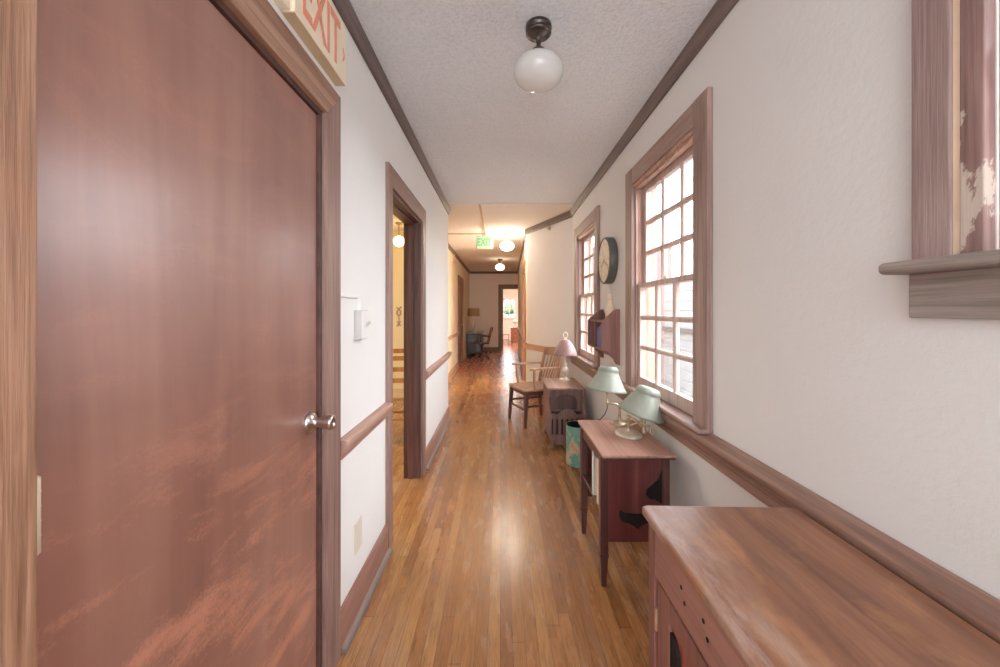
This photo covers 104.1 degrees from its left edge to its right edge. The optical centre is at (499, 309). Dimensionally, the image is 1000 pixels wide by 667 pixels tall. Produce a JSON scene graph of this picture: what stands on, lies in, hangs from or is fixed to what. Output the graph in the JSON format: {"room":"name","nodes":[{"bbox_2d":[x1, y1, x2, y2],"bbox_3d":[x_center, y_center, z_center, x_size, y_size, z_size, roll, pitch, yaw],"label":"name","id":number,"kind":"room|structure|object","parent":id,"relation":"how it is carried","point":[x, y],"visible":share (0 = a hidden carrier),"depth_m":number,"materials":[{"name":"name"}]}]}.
{"room":"hallway","nodes":[
{"label":"hallway","id":0,"kind":"room"},
{"bbox_2d":[268,0,447,605],"bbox_3d":[-0.696,0.049,1.075,0.130,2.563,7.350,0,0,0],"label":"wall","id":1,"kind":"structure","parent":0,"point":[372,136],"depth_m":1.86,"materials":[{"name":"white paint"}]},
{"bbox_2d":[0,0,340,666],"bbox_3d":[-0.658,0.258,0.949,0.206,2.144,1.098,0,0,0],"label":"door","id":2,"kind":"structure","parent":1,"relation":"in","point":[170,170],"depth_m":0.75,"materials":[{"name":"brown wood"}]},
{"bbox_2d":[274,0,345,85],"bbox_3d":[-0.610,-0.972,1.254,0.042,0.227,0.485,0,0,0],"label":"exit sign","id":3,"kind":"object","parent":1,"relation":"attached to","point":[317,23],"visible":1,"depth_m":1.31,"materials":[{"name":"beige plastic"}]},
{"bbox_2d":[341,294,370,339],"bbox_3d":[-0.603,0.033,1.645,0.056,0.192,0.275,0,0,0],"label":"light switch","id":4,"kind":"object","parent":1,"relation":"attached to","point":[361,317],"visible":0.95,"depth_m":1.69,"materials":[{"name":"grey plastic"}]},
{"bbox_2d":[354,515,361,555],"bbox_3d":[-0.627,0.995,1.725,0.008,0.132,0.084,0,0,0],"label":"wall outlet","id":5,"kind":"object","parent":1,"relation":"attached to","point":[358,525],"visible":1,"depth_m":1.71,"materials":[{"name":"beige plastic"}]},
{"bbox_2d":[341,524,392,653],"bbox_3d":[-0.610,1.252,1.825,0.042,0.155,0.639,0,0,0],"label":"baseboard","id":6,"kind":"structure","parent":1,"relation":"attached to","point":[354,607],"depth_m":1.74,"materials":[{"name":"brown wood"}]},
{"bbox_2d":[341,402,392,459],"bbox_3d":[-0.609,0.545,1.825,0.044,0.079,0.639,0,0,0],"label":"trim","id":7,"kind":"structure","parent":1,"relation":"attached to","point":[350,440],"depth_m":1.72,"materials":[{"name":"brown wood"}]},
{"bbox_2d":[332,0,450,214],"bbox_3d":[-0.614,-1.195,1.125,0.033,0.074,7.250,0,0,0],"label":"trim","id":8,"kind":"structure","parent":1,"relation":"attached to","point":[344,8],"depth_m":2.01,"materials":[{"name":"brown wood"}]},
{"bbox_2d":[385,162,425,547],"bbox_3d":[-0.685,0.257,2.684,0.151,2.146,1.076,0,0,0],"label":"door frame","id":9,"kind":"structure","parent":1,"relation":"in","point":[400,202],"depth_m":3.07,"materials":[{"name":"brown wood"}]},
{"bbox_2d":[426,407,450,470],"bbox_3d":[-0.610,1.252,3.986,0.042,0.155,1.528,0,0,0],"label":"baseboard","id":10,"kind":"structure","parent":1,"relation":"attached to","point":[434,443],"depth_m":3.77,"materials":[{"name":"brown wood"}]},
{"bbox_2d":[426,351,451,379],"bbox_3d":[-0.609,0.545,3.986,0.044,0.079,1.528,0,0,0],"label":"trim","id":11,"kind":"structure","parent":1,"relation":"attached to","point":[430,370],"depth_m":3.72,"materials":[{"name":"brown wood"}]},
{"bbox_2d":[393,231,403,388],"bbox_3d":[-2.080,0.049,3.900,2.639,2.563,4.600,0,0,0],"label":"wall","id":12,"kind":"structure","parent":0,"point":[398,252],"depth_m":6.10,"materials":[{"name":"yellow paint"}]},
{"bbox_2d":[396,307,400,325],"bbox_3d":[-1.579,0.099,6.088,0.088,0.310,0.018,0,0,0],"label":"wall ornament","id":13,"kind":"object","parent":12,"relation":"attached to","point":[396,307],"visible":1,"depth_m":6.08,"materials":[{"name":"brown metal"}]},
{"bbox_2d":[448,249,468,372],"bbox_3d":[-0.936,0.049,8.560,0.350,2.563,7.880,0,0,0],"label":"wall","id":14,"kind":"structure","parent":0,"point":[455,269],"depth_m":8.60,"materials":[{"name":"beige paint"}]},
{"bbox_2d":[448,362,458,382],"bbox_3d":[-0.960,1.265,6.895,0.042,0.130,4.270,0,0,0],"label":"baseboard","id":15,"kind":"structure","parent":14,"relation":"attached to","point":[455,368],"depth_m":7.93,"materials":[{"name":"brown wood"}]},
{"bbox_2d":[448,332,459,340],"bbox_3d":[-0.959,0.545,6.895,0.044,0.079,4.270,0,0,0],"label":"trim","id":16,"kind":"structure","parent":14,"relation":"attached to","point":[456,333],"depth_m":7.88,"materials":[{"name":"brown wood"}]},
{"bbox_2d":[448,243,469,273],"bbox_3d":[-0.964,-1.195,8.625,0.033,0.074,7.750,0,0,0],"label":"trim","id":17,"kind":"structure","parent":14,"relation":"attached to","point":[450,248],"depth_m":8.92,"materials":[{"name":"brown wood"}]},
{"bbox_2d":[458,275,463,365],"bbox_3d":[-1.026,0.258,9.655,0.170,2.144,1.230,0,0,0],"label":"door","id":18,"kind":"structure","parent":14,"relation":"in","point":[460,279],"depth_m":9.80,"materials":[{"name":"brown wood"}]},
{"bbox_2d":[336,341,648,666],"bbox_3d":[-0.500,1.380,7.300,5.800,0.100,19.800,0,0,0],"label":"floor","id":19,"kind":"structure","parent":0,"point":[491,563],"depth_m":2.06,"materials":[{"name":"brown wood"}]},
{"bbox_2d":[393,349,403,420],"bbox_3d":[-1.022,0.855,4.073,0.478,0.951,0.486,0,0,-6],"label":"chair","id":20,"kind":"object","parent":19,"relation":"on","point":[398,394],"visible":0.03,"depth_m":4.25,"materials":[{"name":"orange wood"}]},
{"bbox_2d":[466,331,483,355],"bbox_3d":[-0.728,0.988,11.700,0.475,0.685,1.100,0,0,0],"label":"writing desk","id":21,"kind":"object","parent":19,"relation":"on","point":[472,348],"visible":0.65,"depth_m":11.18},
{"bbox_2d":[468,308,479,331],"bbox_3d":[-0.775,0.295,11.500,0.356,0.700,0.356,0,0,0],"label":"table lamp","id":22,"kind":"object","parent":21,"relation":"on","point":[473,312],"visible":1,"depth_m":11.37,"materials":[{"name":"gold metal"}]},
{"bbox_2d":[474,327,492,358],"bbox_3d":[-0.462,0.899,10.786,0.506,0.861,0.458,0,0,-9],"label":"swivel chair","id":23,"kind":"object","parent":19,"relation":"on","point":[481,344],"visible":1,"depth_m":10.74,"materials":[{"name":"brown wood"}]},
{"bbox_2d":[510,327,517,344],"bbox_3d":[0.735,1.000,15.139,0.670,0.660,0.561,0,0,0],"label":"dresser","id":24,"kind":"object","parent":19,"relation":"on","point":[514,332],"visible":0.52,"depth_m":14.89,"materials":[{"name":"brown wood"}]},
{"bbox_2d":[508,347,563,428],"bbox_3d":[0.436,0.893,4.662,0.583,0.877,0.548,0,0,-22],"label":"armchair","id":25,"kind":"object","parent":19,"relation":"on","point":[528,389],"visible":0.83,"depth_m":4.68,"materials":[{"name":"brown wood"}]},
{"bbox_2d":[542,378,584,449],"bbox_3d":[0.635,1.037,3.987,0.360,0.586,0.585,0,0,0],"label":"stand","id":26,"kind":"object","parent":19,"relation":"on","point":[563,401],"visible":0.76,"depth_m":3.79,"materials":[{"name":"brown wood"}]},
{"bbox_2d":[554,332,576,380],"bbox_3d":[0.692,0.490,4.130,0.248,0.508,0.248,0,0,0],"label":"table lamp","id":27,"kind":"object","parent":26,"relation":"on","point":[565,348],"visible":1,"depth_m":4.07,"materials":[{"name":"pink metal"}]},
{"bbox_2d":[566,421,579,467],"bbox_3d":[0.690,1.161,3.390,0.234,0.337,0.234,0,0,0],"label":"waste bin","id":28,"kind":"object","parent":19,"relation":"on","point":[572,427],"visible":0.62,"depth_m":3.30,"materials":[{"name":"metal"}]},
{"bbox_2d":[578,420,675,586],"bbox_3d":[0.652,1.005,2.119,0.348,0.650,0.593,0,0,0],"label":"side table","id":29,"kind":"object","parent":19,"relation":"on","point":[633,474],"visible":0.85,"depth_m":1.87,"materials":[{"name":"brown wood"}]},
{"bbox_2d":[582,473,598,507],"bbox_3d":[0.641,0.979,2.108,0.307,0.012,0.440,0,0,0],"label":"shelf","id":30,"kind":"object","parent":29,"relation":"attached to","point":[587,477],"depth_m":2.21,"materials":[{"name":"brown wood"}]},
{"bbox_2d":[592,451,596,494],"bbox_3d":[0.591,0.861,2.067,0.203,0.225,0.035,0,0,0],"label":"book","id":31,"kind":"object","parent":29,"relation":"on","point":[594,459],"visible":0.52,"depth_m":2.05,"materials":[{"name":"white paper"}]},
{"bbox_2d":[597,458,598,504],"bbox_3d":[0.591,0.861,1.965,0.203,0.225,0.040,0,0,0],"label":"book","id":32,"kind":"object","parent":29,"relation":"on","point":[597,458],"visible":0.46,"depth_m":1.96,"materials":[{"name":"white paper"}]},
{"bbox_2d":[586,365,626,425],"bbox_3d":[0.637,0.506,2.335,0.235,0.348,0.234,0,0,40],"label":"desk lamp","id":33,"kind":"object","parent":29,"relation":"on","point":[607,379],"visible":0.98,"depth_m":2.28,"materials":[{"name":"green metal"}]},
{"bbox_2d":[615,384,664,439],"bbox_3d":[0.758,0.542,2.115,0.252,0.275,0.250,0,0,0],"label":"desk lamp","id":34,"kind":"object","parent":29,"relation":"on","point":[644,402],"visible":0.99,"depth_m":2.06,"materials":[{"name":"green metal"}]},
{"bbox_2d":[642,506,999,666],"bbox_3d":[0.621,0.944,0.599,0.434,0.772,1.038,0,0,0],"label":"sideboard","id":35,"kind":"object","parent":19,"relation":"on","point":[729,586],"visible":1,"depth_m":0.79,"materials":[{"name":"brown wood"}]},
{"bbox_2d":[469,274,517,346],"bbox_3d":[0.595,0.049,12.565,3.411,2.563,0.130,0,0,0],"label":"wall","id":36,"kind":"structure","parent":0,"point":[483,288],"depth_m":12.50,"materials":[{"name":"beige paint"}]},
{"bbox_2d":[483,347,497,351],"bbox_3d":[-0.508,1.260,12.490,0.906,0.140,0.020,0,0,0],"label":"baseboard","id":37,"kind":"structure","parent":36,"relation":"attached to","point":[486,349],"depth_m":12.48,"materials":[{"name":"brown wood"}]},
{"bbox_2d":[470,271,516,273],"bbox_3d":[-0.185,-1.198,12.485,1.524,0.069,0.030,0,0,0],"label":"trim","id":38,"kind":"structure","parent":36,"relation":"attached to","point":[471,272],"depth_m":12.47,"materials":[{"name":"brown wood"}]},
{"bbox_2d":[498,284,517,351],"bbox_3d":[0.435,0.256,12.555,0.980,2.149,0.151,0,0,0],"label":"door frame","id":39,"kind":"structure","parent":36,"relation":"in","point":[501,287],"depth_m":12.48,"materials":[{"name":"brown wood"}]},
{"bbox_2d":[503,289,517,340],"bbox_3d":[0.800,0.049,14.810,3.200,2.563,4.620,0,0,0],"label":"wall","id":40,"kind":"structure","parent":0,"point":[507,293],"depth_m":17.00,"materials":[{"name":"white paint"}]},
{"bbox_2d":[503,298,516,318],"bbox_3d":[0.400,-0.075,17.000,0.720,0.910,0.120,0,0,0],"label":"window","id":41,"kind":"structure","parent":40,"relation":"in","point":[514,299],"depth_m":17.03,"materials":[{"name":"white paint"}]},
{"bbox_2d":[518,236,526,381],"bbox_3d":[0.574,0.049,9.220,0.159,2.563,6.565,0,0,1],"label":"wall","id":42,"kind":"structure","parent":0,"point":[524,254],"depth_m":8.74,"materials":[{"name":"beige paint"}]},
{"bbox_2d":[517,347,521,373],"bbox_3d":[0.504,1.260,10.002,0.021,0.140,4.975,0,0,1],"label":"baseboard","id":43,"kind":"structure","parent":42,"relation":"attached to","point":[517,347],"depth_m":9.75,"materials":[{"name":"brown wood"}]},
{"bbox_2d":[517,326,521,339],"bbox_3d":[0.494,0.545,10.002,0.041,0.080,4.975,0,0,1],"label":"trim","id":44,"kind":"structure","parent":42,"relation":"attached to","point":[518,329],"depth_m":8.94,"materials":[{"name":"brown wood"}]},
{"bbox_2d":[517,232,526,273],"bbox_3d":[0.479,-1.198,9.214,0.034,0.069,6.550,0,0,1],"label":"trim","id":45,"kind":"structure","parent":42,"relation":"attached to","point":[525,235],"depth_m":7.73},
{"bbox_2d":[522,260,525,381],"bbox_3d":[0.491,0.258,6.953,0.151,2.144,1.110,0,0,1],"label":"door","id":46,"kind":"structure","parent":42,"relation":"in","point":[524,264],"depth_m":6.42,"materials":[{"name":"brown wood"}]},
{"bbox_2d":[350,0,716,270],"bbox_3d":[-0.254,-1.283,7.622,6.831,0.100,20.443,0,0,0],"label":"ceiling","id":47,"kind":"structure","parent":0,"point":[484,138],"depth_m":2.20,"materials":[{"name":"white paint"}]},
{"bbox_2d":[393,222,403,246],"bbox_3d":[-1.425,-1.064,5.500,0.150,0.336,0.150,0,0,0],"label":"ceiling lamp","id":48,"kind":"object","parent":47,"relation":"attached to","point":[398,241],"visible":0.95,"depth_m":5.46,"materials":[{"name":"white glass"}]},
{"bbox_2d":[448,205,485,234],"bbox_3d":[-0.603,-1.226,5.420,0.756,0.013,1.760,0,0,0],"label":"pipe","id":49,"kind":"object","parent":47,"relation":"attached to","point":[480,209],"depth_m":6.28,"materials":[{"name":"beige plastic"}]},
{"bbox_2d":[476,234,492,248],"bbox_3d":[-0.253,-1.110,6.338,0.274,0.244,0.044,0,0,0],"label":"exit sign","id":50,"kind":"object","parent":47,"relation":"hanging from","point":[484,241],"visible":1,"depth_m":6.32,"materials":[{"name":"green plastic"}]},
{"bbox_2d":[496,259,503,269],"bbox_3d":[0.000,-1.095,9.430,0.216,0.274,0.216,0,0,0],"label":"ceiling lamp","id":51,"kind":"object","parent":47,"relation":"attached to","point":[499,266],"visible":1,"depth_m":9.37,"materials":[{"name":"white glass"}]},
{"bbox_2d":[500,233,513,250],"bbox_3d":[0.113,-1.095,6.300,0.216,0.274,0.216,0,0,0],"label":"ceiling lamp","id":52,"kind":"object","parent":47,"relation":"attached to","point":[506,245],"visible":1,"depth_m":6.24,"materials":[{"name":"white glass"}]},
{"bbox_2d":[514,16,563,93],"bbox_3d":[0.167,-1.095,1.690,0.216,0.274,0.216,0,0,0],"label":"ceiling lamp","id":53,"kind":"object","parent":47,"relation":"attached to","point":[538,70],"visible":1,"depth_m":1.64,"materials":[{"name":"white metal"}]},
{"bbox_2d":[527,217,571,381],"bbox_3d":[0.729,0.049,5.410,0.162,2.563,1.225,0,0,-23],"label":"wall","id":54,"kind":"structure","parent":0,"point":[549,252],"depth_m":5.33,"materials":[{"name":"white paint"}]},
{"bbox_2d":[525,343,545,351],"bbox_3d":[0.635,0.545,5.372,0.040,0.080,1.220,0,0,-23],"label":"trim","id":55,"kind":"structure","parent":54,"relation":"attached to","point":[540,348],"depth_m":5.64,"materials":[{"name":"brown wood"}]},
{"bbox_2d":[529,395,542,403],"bbox_3d":[0.644,1.255,5.376,0.022,0.150,1.220,0,0,-23],"label":"baseboard","id":56,"kind":"structure","parent":54,"relation":"attached to","point":[533,399],"depth_m":5.65,"materials":[{"name":"brown wood"}]},
{"bbox_2d":[525,211,571,234],"bbox_3d":[0.640,-1.190,5.374,0.030,0.084,1.220,0,0,-23],"label":"trim","id":57,"kind":"structure","parent":54,"relation":"attached to","point":[566,215],"depth_m":5.27,"materials":[{"name":"brown wood"}]},
{"bbox_2d":[572,0,999,599],"bbox_3d":[0.971,0.049,1.110,0.150,2.563,7.420,0,0,0],"label":"wall","id":58,"kind":"structure","parent":0,"point":[823,374],"depth_m":1.06,"materials":[{"name":"white paint"}]},
{"bbox_2d":[479,204,573,204],"bbox_3d":[0.305,-1.228,4.527,1.111,0.007,0.025,0,0,0],"label":"trim","id":59,"kind":"structure","parent":58,"relation":"attached to","point":[479,204],"depth_m":4.53,"materials":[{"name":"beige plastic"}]},
{"bbox_2d":[574,205,599,368],"bbox_3d":[0.945,-0.205,4.030,0.222,1.470,1.086,0,0,0],"label":"window","id":60,"kind":"structure","parent":58,"relation":"in","point":[586,302],"depth_m":4.28,"materials":[{"name":"brown wood"}]},
{"bbox_2d":[588,309,619,364],"bbox_3d":[0.827,0.205,3.145,0.138,0.419,0.470,0,0,0],"label":"wall box","id":61,"kind":"object","parent":58,"relation":"attached to","point":[610,325],"visible":1,"depth_m":2.91,"materials":[{"name":"brown wood"}]},
{"bbox_2d":[597,328,598,347],"bbox_3d":[0.812,0.218,3.044,0.103,0.150,0.040,0,0,0],"label":"book","id":62,"kind":"object","parent":61,"relation":"in","point":[597,328],"visible":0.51,"depth_m":3.04,"materials":[{"name":"purple paper"}]},
{"bbox_2d":[605,294,614,316],"bbox_3d":[0.852,-0.022,3.020,0.074,0.208,0.074,0,0,0],"label":"vase","id":63,"kind":"object","parent":61,"relation":"on","point":[609,308],"visible":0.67,"depth_m":3.00,"materials":[{"name":"beige ceramic"}]},
{"bbox_2d":[598,237,618,293],"bbox_3d":[0.862,-0.253,3.130,0.068,0.658,0.374,0,0,0],"label":"wall clock","id":64,"kind":"object","parent":58,"relation":"attached to","point":[608,257],"visible":0.97,"depth_m":3.03,"materials":[{"name":"grey metal"}]},
{"bbox_2d":[570,0,738,215],"bbox_3d":[0.879,-1.195,1.160,0.033,0.074,7.320,0,0,0],"label":"trim","id":65,"kind":"structure","parent":58,"relation":"attached to","point":[721,9],"depth_m":2.02,"materials":[{"name":"brown wood"}]},
{"bbox_2d":[622,87,712,433],"bbox_3d":[0.945,-0.205,2.176,0.222,1.470,1.074,0,0,0],"label":"window","id":66,"kind":"structure","parent":58,"relation":"in","point":[690,137],"depth_m":2.04,"materials":[{"name":"brown wood"}]},
{"bbox_2d":[570,356,999,643],"bbox_3d":[0.869,0.582,1.150,0.055,0.127,7.300,0,0,0],"label":"trim","id":67,"kind":"structure","parent":58,"relation":"attached to","point":[970,603],"depth_m":0.97,"materials":[{"name":"brown wood"}]},
{"bbox_2d":[879,0,999,319],"bbox_3d":[0.941,-0.464,0.286,0.230,0.962,1.142,0,0,0],"label":"window","id":68,"kind":"structure","parent":58,"relation":"in","point":[953,270],"depth_m":0.75,"materials":[{"name":"brown wood"}]},
{"label":"outside","id":69,"kind":"structure","parent":0,"visible":0},
{"bbox_3d":[5.000,1.880,8.000,18.000,0.100,32.000,0,0,0],"label":"ground","id":70,"kind":"structure","parent":69,"visible":0},
{"bbox_2d":[504,300,513,316],"bbox_3d":[0.503,0.642,20.442,4.764,2.938,1.648,0,0,0],"label":"hedge","id":71,"kind":"object","parent":70,"relation":"on","point":[509,312],"visible":0.02,"depth_m":20.08,"materials":[{"name":"green plant"}]},
{"bbox_2d":[592,242,678,384],"bbox_3d":[2.900,0.120,9.320,2.600,3.420,0.360,0,0,0],"label":"building wing","id":72,"kind":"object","parent":70,"relation":"on","point":[669,250],"visible":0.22,"depth_m":9.20,"materials":[{"name":"pink paint"}]},
{"bbox_2d":[662,282,692,397],"bbox_3d":[3.795,0.605,1.450,0.210,2.450,14.900,0,0,0],"label":"wall","id":73,"kind":"structure","parent":70,"relation":"on","point":[686,289],"depth_m":7.99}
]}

